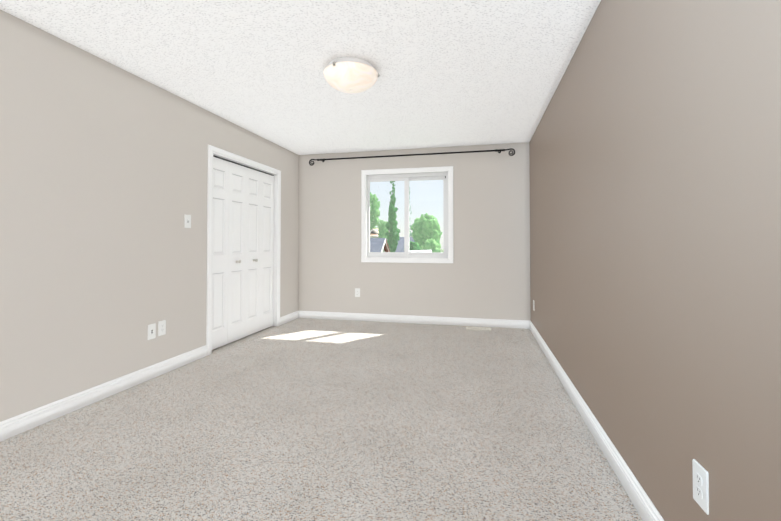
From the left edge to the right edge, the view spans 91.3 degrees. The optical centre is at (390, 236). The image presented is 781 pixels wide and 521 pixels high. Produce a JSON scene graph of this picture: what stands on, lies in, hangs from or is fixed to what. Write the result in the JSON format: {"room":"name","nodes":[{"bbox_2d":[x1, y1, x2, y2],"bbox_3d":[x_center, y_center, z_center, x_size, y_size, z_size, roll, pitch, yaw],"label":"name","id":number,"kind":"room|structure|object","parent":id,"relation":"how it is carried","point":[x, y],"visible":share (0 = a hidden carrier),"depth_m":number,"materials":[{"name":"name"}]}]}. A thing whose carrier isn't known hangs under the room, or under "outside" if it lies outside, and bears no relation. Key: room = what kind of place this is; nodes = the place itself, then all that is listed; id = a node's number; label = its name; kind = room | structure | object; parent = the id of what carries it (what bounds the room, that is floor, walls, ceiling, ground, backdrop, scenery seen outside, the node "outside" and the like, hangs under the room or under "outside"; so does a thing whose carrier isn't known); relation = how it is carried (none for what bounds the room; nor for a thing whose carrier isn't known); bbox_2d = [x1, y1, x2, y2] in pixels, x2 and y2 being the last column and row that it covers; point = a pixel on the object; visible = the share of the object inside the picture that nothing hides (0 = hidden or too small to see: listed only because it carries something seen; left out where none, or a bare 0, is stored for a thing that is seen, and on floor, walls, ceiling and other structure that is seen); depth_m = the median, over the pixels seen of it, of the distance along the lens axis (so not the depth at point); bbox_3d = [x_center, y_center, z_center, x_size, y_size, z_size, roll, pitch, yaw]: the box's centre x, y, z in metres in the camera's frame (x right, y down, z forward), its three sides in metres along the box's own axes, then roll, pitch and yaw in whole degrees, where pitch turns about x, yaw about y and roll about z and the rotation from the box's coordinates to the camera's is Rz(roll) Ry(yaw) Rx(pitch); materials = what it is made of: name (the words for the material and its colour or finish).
{"room":"empty bedroom","nodes":[
{"label":"empty bedroom","id":0,"kind":"room"},
{"bbox_2d":[0,10,298,421],"bbox_3d":[-2.175,-0.061,2.569,0.120,2.440,6.532,0,-1,13],"label":"wall","id":1,"kind":"structure","parent":0,"point":[103,192],"depth_m":2.71,"materials":[{"name":"beige paint"}]},
{"bbox_2d":[0,345,206,441],"bbox_3d":[-2.319,1.090,1.626,0.015,0.106,4.428,0,-1,13],"label":"baseboard","id":2,"kind":"structure","parent":1,"relation":"attached to","point":[13,426],"depth_m":2.64,"materials":[{"name":"white wood"}]},
{"bbox_2d":[147,323,155,339],"bbox_3d":[-1.972,0.784,3.154,0.007,0.124,0.076,0,-1,13],"label":"jack","id":3,"kind":"object","parent":1,"relation":"attached to","point":[151,331],"visible":1,"depth_m":3.15,"materials":[{"name":"white plastic"}]},
{"bbox_2d":[158,320,165,335],"bbox_3d":[-1.948,0.779,3.256,0.008,0.124,0.076,0,-1,13],"label":"electrical outlet","id":4,"kind":"object","parent":1,"relation":"attached to","point":[162,327],"visible":1,"depth_m":3.25,"materials":[{"name":"white plastic"}]},
{"bbox_2d":[184,214,190,227],"bbox_3d":[-1.877,-0.142,3.548,0.022,0.124,0.076,0,-1,13],"label":"light switch","id":5,"kind":"object","parent":1,"relation":"attached to","point":[187,221],"visible":1,"depth_m":3.54,"materials":[{"name":"white plastic"}]},
{"bbox_2d":[212,157,273,349],"bbox_3d":[-1.701,0.178,4.502,0.088,2.000,1.269,0,-1,13],"label":"closet door","id":6,"kind":"structure","parent":1,"relation":"in","point":[243,253],"depth_m":4.43,"materials":[{"name":"white wood"}]},
{"bbox_2d":[206,144,280,355],"bbox_3d":[-1.717,0.141,4.507,0.138,2.102,1.424,0,-1,13],"label":"trim","id":7,"kind":"structure","parent":1,"relation":"attached to","point":[216,152],"depth_m":4.26,"materials":[{"name":"white wood"}]},
{"bbox_2d":[280,311,299,324],"bbox_3d":[-1.439,1.154,5.432,0.015,0.106,0.538,0,-1,13],"label":"baseboard","id":8,"kind":"structure","parent":1,"relation":"attached to","point":[292,316],"depth_m":5.42,"materials":[{"name":"white wood"}]},
{"bbox_2d":[0,0,600,154],"bbox_3d":[-0.488,-1.360,2.314,3.692,0.150,6.752,0,-1,13],"label":"ceiling","id":9,"kind":"structure","parent":0,"point":[453,73],"depth_m":2.73,"materials":[{"name":"white paint"}]},
{"bbox_2d":[323,57,379,92],"bbox_3d":[-0.296,-1.191,2.883,0.419,0.170,0.417,0,-1,13],"label":"ceiling light","id":10,"kind":"object","parent":9,"relation":"hanging from","point":[350,74],"visible":1,"depth_m":2.76,"materials":[{"name":"white glass"}]},
{"bbox_2d":[0,318,642,520],"bbox_3d":[-0.488,1.254,2.270,3.692,0.200,6.752,0,-1,13],"label":"floor","id":11,"kind":"structure","parent":0,"point":[304,419],"depth_m":2.15,"materials":[{"name":"beige carpet"}]},
{"bbox_2d":[466,326,490,330],"bbox_3d":[1.143,1.194,4.963,0.310,0.012,0.120,0,-1,13],"label":"floor vent","id":12,"kind":"object","parent":11,"relation":"in","point":[478,328],"visible":1,"depth_m":4.94,"materials":[{"name":"white metal"}]},
{"bbox_2d":[409,187,411,236],"bbox_3d":[2.401,-0.813,50.706,1.054,11.563,1.455,0,-1,13],"label":"tree","id":13,"kind":"object","parent":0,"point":[409,217],"depth_m":50.71,"materials":[{"name":"green plant"}]},
{"bbox_2d":[298,142,530,320],"bbox_3d":[0.247,-0.012,5.474,3.532,2.440,0.220,0,-1,13],"label":"wall","id":14,"kind":"structure","parent":0,"point":[485,274],"depth_m":5.28,"materials":[{"name":"beige paint"}]},
{"bbox_2d":[355,288,359,296],"bbox_3d":[-0.476,0.809,5.511,0.076,0.124,0.008,0,-1,13],"label":"electrical outlet","id":15,"kind":"object","parent":14,"relation":"attached to","point":[357,292],"visible":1,"depth_m":5.51,"materials":[{"name":"white plastic"}]},
{"bbox_2d":[361,166,453,262],"bbox_3d":[0.237,-0.297,5.441,1.314,1.332,0.178,0,-1,13],"label":"window","id":16,"kind":"structure","parent":14,"relation":"in","point":[443,173],"depth_m":5.43,"materials":[{"name":"white plastic"}]},
{"bbox_2d":[309,148,514,165],"bbox_3d":[0.219,-1.099,5.332,2.902,0.100,0.104,0,-1,13],"label":"curtain rod","id":17,"kind":"object","parent":14,"relation":"attached to","point":[495,150],"visible":1,"depth_m":5.25,"materials":[{"name":"black metal"}]},
{"bbox_2d":[300,311,527,328],"bbox_3d":[0.210,1.153,5.343,3.270,0.106,0.015,0,-1,13],"label":"baseboard","id":18,"kind":"structure","parent":14,"relation":"attached to","point":[502,323],"depth_m":5.30,"materials":[{"name":"white wood"}]},
{"bbox_2d":[529,0,780,520],"bbox_3d":[1.149,-0.074,1.801,0.120,2.440,6.532,0,-1,13],"label":"wall","id":19,"kind":"structure","parent":0,"point":[655,214],"depth_m":1.32,"materials":[{"name":"beige paint"}]},
{"bbox_2d":[528,320,663,520],"bbox_3d":[1.097,1.094,1.856,0.015,0.106,6.412,0,-1,13],"label":"baseboard","id":20,"kind":"structure","parent":19,"relation":"attached to","point":[645,507],"depth_m":1.97,"materials":[{"name":"white wood"}]},
{"bbox_2d":[692,459,708,514],"bbox_3d":[0.938,0.755,1.158,0.008,0.124,0.076,0,-1,13],"label":"electrical outlet","id":21,"kind":"object","parent":19,"relation":"attached to","point":[700,486],"visible":1,"depth_m":1.15,"materials":[{"name":"white plastic"}]},
{"label":"outside","id":22,"kind":"structure","parent":0,"visible":0},
{"bbox_2d":[409,250,431,251],"bbox_3d":[1.108,1.287,14.982,0.997,1.562,6.000,0,-1,13],"label":"roof","id":23,"kind":"structure","parent":22,"point":[420,250],"depth_m":14.91,"materials":[{"name":"white"}]},
{"bbox_3d":[27.357,6.454,130.075,300.000,0.300,253.768,0,-1,13],"label":"ground","id":24,"kind":"structure","parent":22,"visible":0},
{"bbox_2d":[370,192,379,229],"bbox_3d":[-3.034,-1.062,62.127,3.047,12.446,3.745,0,-1,13],"label":"tree","id":25,"kind":"object","parent":24,"relation":"on","point":[374,211],"depth_m":61.34,"materials":[{"name":"green plant"}]},
{"bbox_2d":[370,238,389,251],"bbox_3d":[-5.832,2.494,26.830,11.320,4.772,9.100,0,-1,13],"label":"house","id":26,"kind":"structure","parent":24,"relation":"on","point":[377,248],"depth_m":25.26,"materials":[{"name":"grey"}]},
{"bbox_2d":[378,220,387,238],"bbox_3d":[-0.989,1.371,49.221,1.662,7.146,2.186,0,-1,13],"label":"tree","id":27,"kind":"object","parent":24,"relation":"on","point":[381,228],"depth_m":48.83,"materials":[{"name":"green plant"}]},
{"bbox_2d":[370,228,398,239],"bbox_3d":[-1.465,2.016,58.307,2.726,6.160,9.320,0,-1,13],"label":"house","id":28,"kind":"structure","parent":24,"relation":"on","point":[374,231],"depth_m":54.04,"materials":[{"name":"grey"}]},
{"bbox_2d":[385,181,399,251],"bbox_3d":[0.208,-0.287,33.695,1.270,9.938,1.451,0,-1,13],"label":"tree","id":29,"kind":"object","parent":24,"relation":"on","point":[393,230],"depth_m":33.37,"materials":[{"name":"green plant"}]},
{"bbox_2d":[396,237,414,251],"bbox_3d":[2.564,2.452,44.394,3.920,4.822,8.700,0,-1,13],"label":"house","id":30,"kind":"structure","parent":24,"relation":"on","point":[401,244],"depth_m":43.33,"materials":[{"name":"grey"}]},
{"bbox_2d":[409,241,419,249],"bbox_3d":[1.269,2.356,22.105,0.888,4.264,1.251,0,-1,13],"label":"tree","id":31,"kind":"object","parent":24,"relation":"on","point":[411,245],"depth_m":21.73,"materials":[{"name":"green plant"}]},
{"bbox_2d":[410,213,441,249],"bbox_3d":[3.772,1.137,40.052,3.164,7.305,3.882,0,-1,13],"label":"tree","id":32,"kind":"object","parent":24,"relation":"on","point":[432,227],"depth_m":38.74,"materials":[{"name":"green plant"}]},
{"bbox_2d":[421,238,440,251],"bbox_3d":[3.155,2.345,29.847,1.721,4.546,2.323,0,-1,13],"label":"tree","id":33,"kind":"object","parent":24,"relation":"on","point":[430,244],"depth_m":29.14,"materials":[{"name":"green plant"}]}
]}

